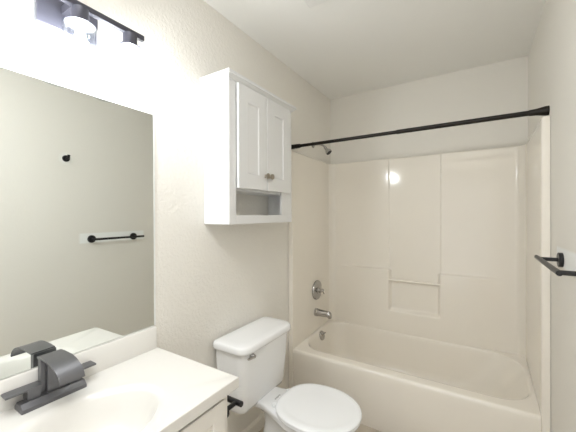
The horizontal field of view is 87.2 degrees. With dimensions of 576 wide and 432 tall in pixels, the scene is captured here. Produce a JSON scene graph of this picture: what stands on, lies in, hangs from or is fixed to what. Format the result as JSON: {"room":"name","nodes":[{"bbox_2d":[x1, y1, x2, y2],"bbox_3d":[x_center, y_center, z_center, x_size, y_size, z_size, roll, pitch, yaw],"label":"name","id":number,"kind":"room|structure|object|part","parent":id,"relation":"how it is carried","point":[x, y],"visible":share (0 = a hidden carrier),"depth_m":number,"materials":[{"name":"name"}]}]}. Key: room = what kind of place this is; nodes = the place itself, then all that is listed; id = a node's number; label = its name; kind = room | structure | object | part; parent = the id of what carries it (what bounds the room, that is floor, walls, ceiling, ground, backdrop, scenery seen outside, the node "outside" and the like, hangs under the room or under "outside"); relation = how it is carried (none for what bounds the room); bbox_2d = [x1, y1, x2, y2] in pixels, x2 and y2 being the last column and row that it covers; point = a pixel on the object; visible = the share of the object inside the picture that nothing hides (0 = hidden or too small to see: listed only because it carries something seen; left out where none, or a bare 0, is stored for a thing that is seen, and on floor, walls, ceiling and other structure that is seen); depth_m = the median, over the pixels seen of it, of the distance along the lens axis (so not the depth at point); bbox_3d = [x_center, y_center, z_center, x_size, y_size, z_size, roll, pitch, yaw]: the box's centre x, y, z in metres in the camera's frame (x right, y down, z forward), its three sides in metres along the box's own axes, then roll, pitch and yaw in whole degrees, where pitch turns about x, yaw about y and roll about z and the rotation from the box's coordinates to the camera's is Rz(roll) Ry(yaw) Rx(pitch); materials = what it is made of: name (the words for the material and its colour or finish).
{"room":"bathroom","nodes":[
{"label":"bathroom","id":0,"kind":"room"},
{"bbox_2d":[0,0,329,431],"bbox_3d":[-0.502,0.136,1.596,0.120,2.525,3.276,0,0,32],"label":"wall","id":1,"kind":"structure","parent":0,"point":[213,281],"depth_m":1.50,"materials":[{"name":"white paint"}]},
{"bbox_2d":[3,0,144,93],"bbox_3d":[-0.709,-0.607,1.015,0.144,0.268,0.450,0,0,32],"label":"vanity light","id":2,"kind":"object","parent":1,"relation":"attached to","point":[74,19],"visible":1,"depth_m":1.00,"materials":[{"name":"black metal"}]},
{"bbox_3d":[-0.779,-0.573,0.860,0.044,0.075,0.044,0,0,32],"label":"bulb","id":3,"kind":"part","parent":2,"relation":"part of","materials":[{"name":"white glass"}]},
{"bbox_3d":[-0.761,-0.683,1.047,0.021,0.116,0.186,0,0,32],"label":"plate","id":4,"kind":"part","parent":2,"relation":"part of","materials":[{"name":"black metal"}]},
{"bbox_2d":[75,23,84,32],"bbox_3d":[-0.690,-0.622,1.004,0.028,0.024,0.028,0,0,32],"label":"bulb","id":5,"kind":"object","parent":2,"relation":"attached to","point":[79,27],"depth_m":0.99,"materials":[{"name":"glass"}]},
{"bbox_3d":[-0.689,-0.574,1.004,0.044,0.075,0.044,0,0,32],"label":"bulb","id":6,"kind":"part","parent":2,"relation":"part of","materials":[{"name":"white glass"}]},
{"bbox_2d":[126,47,133,54],"bbox_3d":[-0.600,-0.623,1.148,0.028,0.024,0.028,0,0,32],"label":"bulb","id":7,"kind":"object","parent":2,"relation":"attached to","point":[129,50],"depth_m":1.14,"materials":[{"name":"glass"}]},
{"bbox_3d":[-0.599,-0.575,1.148,0.044,0.075,0.044,0,0,32],"label":"bulb","id":8,"kind":"part","parent":2,"relation":"part of","materials":[{"name":"white glass"}]},
{"bbox_2d":[0,66,155,379],"bbox_3d":[-0.892,0.021,0.830,0.027,0.928,1.184,0,0,32],"label":"wall mirror","id":9,"kind":"object","parent":1,"relation":"attached to","point":[77,168],"visible":1,"depth_m":1.05,"materials":[{"name":"silver mirror"}]},
{"bbox_2d":[0,326,156,412],"bbox_3d":[-0.889,0.534,0.840,0.020,0.094,1.158,0,0,32],"label":"backsplash","id":10,"kind":"structure","parent":1,"relation":"attached to","point":[106,355],"depth_m":1.14,"materials":[{"name":"stone"}]},
{"bbox_2d":[200,68,295,224],"bbox_3d":[-0.190,-0.337,1.773,0.220,0.756,0.640,0,0,32],"label":"upper cabinet","id":11,"kind":"object","parent":1,"relation":"attached to","point":[247,127],"visible":1,"depth_m":1.57,"materials":[{"name":"white paint"}]},
{"bbox_3d":[-0.199,-0.698,1.776,0.202,0.035,0.640,0,0,32],"label":"crown moulding","id":12,"kind":"part","parent":11,"relation":"part of","materials":[{"name":"white paint"}]},
{"bbox_3d":[-0.191,-0.409,1.630,0.016,0.532,0.243,0,0,32],"label":"door","id":13,"kind":"part","parent":11,"relation":"part of","materials":[{"name":"white paint"}]},
{"bbox_3d":[-0.191,-0.409,1.631,0.006,0.363,0.086,0,0,32],"label":"panel","id":14,"kind":"part","parent":11,"relation":"part of","materials":[{"name":"white paint"}]},
{"bbox_3d":[-0.139,-0.324,1.741,0.013,0.729,0.590,0,0,32],"label":"frame","id":15,"kind":"part","parent":11,"relation":"part of","materials":[{"name":"white paint"}]},
{"bbox_3d":[-0.059,-0.410,1.841,0.016,0.532,0.244,0,0,32],"label":"door","id":16,"kind":"part","parent":11,"relation":"part of","materials":[{"name":"white paint"}]},
{"bbox_3d":[-0.060,-0.410,1.842,0.006,0.363,0.087,0,0,32],"label":"panel","id":17,"kind":"part","parent":11,"relation":"part of","materials":[{"name":"white paint"}]},
{"bbox_2d":[242,412,264,431],"bbox_3d":[-0.292,1.352,1.805,0.012,0.090,1.140,0,0,32],"label":"baseboard","id":18,"kind":"structure","parent":1,"relation":"attached to","point":[258,423],"depth_m":1.95,"materials":[{"name":"paint"}]},
{"bbox_2d":[312,144,331,154],"bbox_3d":[0.290,-0.581,2.587,0.176,0.128,0.055,0,0,32],"label":"showerhead","id":19,"kind":"object","parent":1,"relation":"attached to","point":[327,151],"visible":0.75,"depth_m":2.55,"materials":[{"name":"silver metal"}]},
{"bbox_2d":[291,105,549,148],"bbox_3d":[0.671,-0.532,1.927,1.520,0.048,0.048,0,0,32],"label":"shower curtain rod","id":20,"kind":"object","parent":1,"relation":"attached to","point":[542,111],"visible":0.98,"depth_m":1.76,"materials":[{"name":"black metal"}]},
{"bbox_2d":[259,424,380,431],"bbox_3d":[0.199,1.448,1.167,1.760,0.100,3.516,0,0,32],"label":"floor","id":21,"kind":"structure","parent":0,"point":[362,428],"depth_m":1.97,"materials":[{"name":"tile"}]},
{"bbox_2d":[178,396,226,431],"bbox_3d":[-0.696,1.012,0.721,0.472,0.780,1.117,0,0,32],"label":"vanity cabinet","id":22,"kind":"object","parent":21,"relation":"on","point":[214,419],"visible":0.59,"depth_m":1.00,"materials":[{"name":"paint"}]},
{"bbox_2d":[0,326,238,431],"bbox_3d":[-0.691,0.602,0.720,0.484,0.231,1.165,0,0,32],"label":"countertop","id":23,"kind":"structure","parent":22,"relation":"on","point":[134,384],"depth_m":1.00,"materials":[{"name":"stone"}]},
{"bbox_2d":[1,349,95,414],"bbox_3d":[-0.705,0.510,0.944,0.170,0.139,0.244,0,0,32],"label":"faucet","id":24,"kind":"object","parent":23,"relation":"on","point":[60,373],"visible":1,"depth_m":0.93,"materials":[{"name":"grey metal"}]},
{"bbox_3d":[-0.802,0.525,0.912,0.040,0.006,0.088,0,0,32],"label":"lever","id":25,"kind":"part","parent":24,"relation":"part of","materials":[{"name":"grey metal"}]},
{"bbox_3d":[-0.788,0.544,0.932,0.036,0.032,0.034,0,0,32],"label":"handle","id":26,"kind":"part","parent":24,"relation":"part of","materials":[{"name":"grey metal"}]},
{"bbox_3d":[-0.753,0.568,0.968,0.058,0.023,0.174,0,0,32],"label":"plate","id":27,"kind":"part","parent":24,"relation":"part of","materials":[{"name":"grey metal"}]},
{"bbox_3d":[-0.705,0.465,0.938,0.163,0.050,0.066,0,0,32],"label":"spout","id":28,"kind":"part","parent":24,"relation":"part of","materials":[{"name":"grey metal"}]},
{"bbox_3d":[-0.719,0.524,1.045,0.040,0.006,0.088,0,0,32],"label":"lever","id":29,"kind":"part","parent":24,"relation":"part of","materials":[{"name":"grey metal"}]},
{"bbox_2d":[227,395,242,417],"bbox_3d":[-0.262,0.708,1.156,0.172,0.046,0.081,0,0,32],"label":"toilet paper holder","id":30,"kind":"object","parent":22,"relation":"attached to","point":[234,402],"visible":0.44,"depth_m":1.13,"materials":[{"name":"black metal"}]},
{"bbox_3d":[-0.213,0.708,1.122,0.017,0.017,0.065,0,0,32],"label":"post","id":31,"kind":"part","parent":30,"relation":"part of","materials":[{"name":"black metal"}]},
{"bbox_3d":[-0.246,0.707,1.181,0.172,0.021,0.021,0,0,32],"label":"roll arm","id":32,"kind":"part","parent":30,"relation":"part of","materials":[{"name":"black metal"}]},
{"bbox_2d":[213,317,361,431],"bbox_3d":[0.025,1.028,1.615,0.725,0.738,0.478,0,0,32],"label":"toilet","id":33,"kind":"object","parent":21,"relation":"on","point":[254,353],"visible":0.99,"depth_m":1.59,"materials":[{"name":"white ceramic"}]},
{"bbox_3d":[-0.188,0.862,1.749,0.201,0.330,0.448,0,0,32],"label":"tank","id":34,"kind":"part","parent":33,"relation":"part of","materials":[{"name":"white ceramic"}]},
{"bbox_3d":[-0.185,0.679,1.744,0.234,0.040,0.478,0,0,32],"label":"tank lid","id":35,"kind":"part","parent":33,"relation":"part of","materials":[{"name":"white ceramic"}]},
{"bbox_3d":[0.040,1.204,1.625,0.666,0.386,0.327,0,0,32],"label":"bowl","id":36,"kind":"part","parent":33,"relation":"part of","materials":[{"name":"white ceramic"}]},
{"bbox_3d":[0.160,0.983,1.559,0.435,0.016,0.392,0,0,32],"label":"seat lid","id":37,"kind":"part","parent":33,"relation":"part of","materials":[{"name":"white plastic"}]},
{"bbox_3d":[0.160,1.001,1.559,0.429,0.014,0.386,0,0,32],"label":"seat","id":38,"kind":"part","parent":33,"relation":"part of","materials":[{"name":"white plastic"}]},
{"bbox_2d":[288,116,550,431],"bbox_3d":[0.854,0.449,2.220,1.516,1.885,0.782,0,0,32],"label":"bathtub","id":39,"kind":"object","parent":21,"relation":"on","point":[437,296],"visible":0.98,"depth_m":2.30,"materials":[{"name":"beige plastic"}]},
{"bbox_2d":[312,280,324,299],"bbox_3d":[0.275,0.640,2.604,0.071,0.166,0.166,0,0,32],"label":"shower valve","id":40,"kind":"object","parent":39,"relation":"attached to","point":[317,289],"visible":1,"depth_m":2.59,"materials":[{"name":"silver metal"}]},
{"bbox_3d":[0.280,0.640,2.601,0.054,0.064,0.064,0,0,32],"label":"handle","id":41,"kind":"part","parent":40,"relation":"part of","materials":[{"name":"silver metal"}]},
{"bbox_3d":[0.294,1.030,2.607,0.029,0.079,0.080,0,0,32],"label":"overflow plate","id":42,"kind":"part","parent":39,"relation":"part of","materials":[{"name":"silver metal"}]},
{"bbox_2d":[314,308,331,318],"bbox_3d":[0.301,0.830,2.575,0.149,0.070,0.062,0,0,32],"label":"tub spout","id":43,"kind":"object","parent":39,"relation":"attached to","point":[317,312],"visible":1,"depth_m":2.56,"materials":[{"name":"silver metal"}]},
{"bbox_2d":[293,319,540,431],"bbox_3d":[0.848,1.188,2.208,1.478,0.408,0.748,0,0,32],"label":"tub","id":44,"kind":"object","parent":39,"relation":"in","point":[399,380],"depth_m":2.07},
{"bbox_2d":[203,0,545,99],"bbox_3d":[0.189,-1.177,1.157,1.760,0.100,3.516,0,0,32],"label":"ceiling","id":45,"kind":"structure","parent":0,"point":[341,48],"depth_m":1.88,"materials":[{"name":"white paint"}]},
{"bbox_2d":[303,0,328,7],"bbox_3d":[0.162,-1.117,1.439,0.285,0.020,0.285,0,0,32],"label":"exhaust fan cover","id":46,"kind":"object","parent":45,"relation":"attached to","point":[310,3],"visible":1,"depth_m":1.57,"materials":[{"name":"plastic"}]},
{"bbox_2d":[330,56,527,163],"bbox_3d":[1.093,0.127,2.603,1.760,2.525,0.120,0,0,32],"label":"wall","id":47,"kind":"structure","parent":0,"point":[499,88],"depth_m":2.46,"materials":[{"name":"white paint"}]},
{"bbox_2d":[528,0,575,431],"bbox_3d":[0.890,0.135,0.728,0.120,2.525,3.276,0,0,32],"label":"wall","id":48,"kind":"structure","parent":0,"point":[552,53],"depth_m":1.32,"materials":[{"name":"paint"}]},
{"bbox_2d":[534,253,575,275],"bbox_3d":[1.038,0.188,1.162,0.087,0.062,0.461,0,0,32],"label":"towel bar","id":49,"kind":"object","parent":48,"relation":"attached to","point":[559,259],"visible":1,"depth_m":1.21,"materials":[{"name":"black metal"}]},
{"bbox_3d":[1.128,0.187,1.308,0.066,0.016,0.016,0,0,32],"label":"post","id":50,"kind":"part","parent":49,"relation":"part of","materials":[{"name":"black metal"}]},
{"bbox_3d":[0.932,0.189,0.994,0.066,0.016,0.016,0,0,32],"label":"post","id":51,"kind":"part","parent":49,"relation":"part of","materials":[{"name":"black metal"}]}
]}

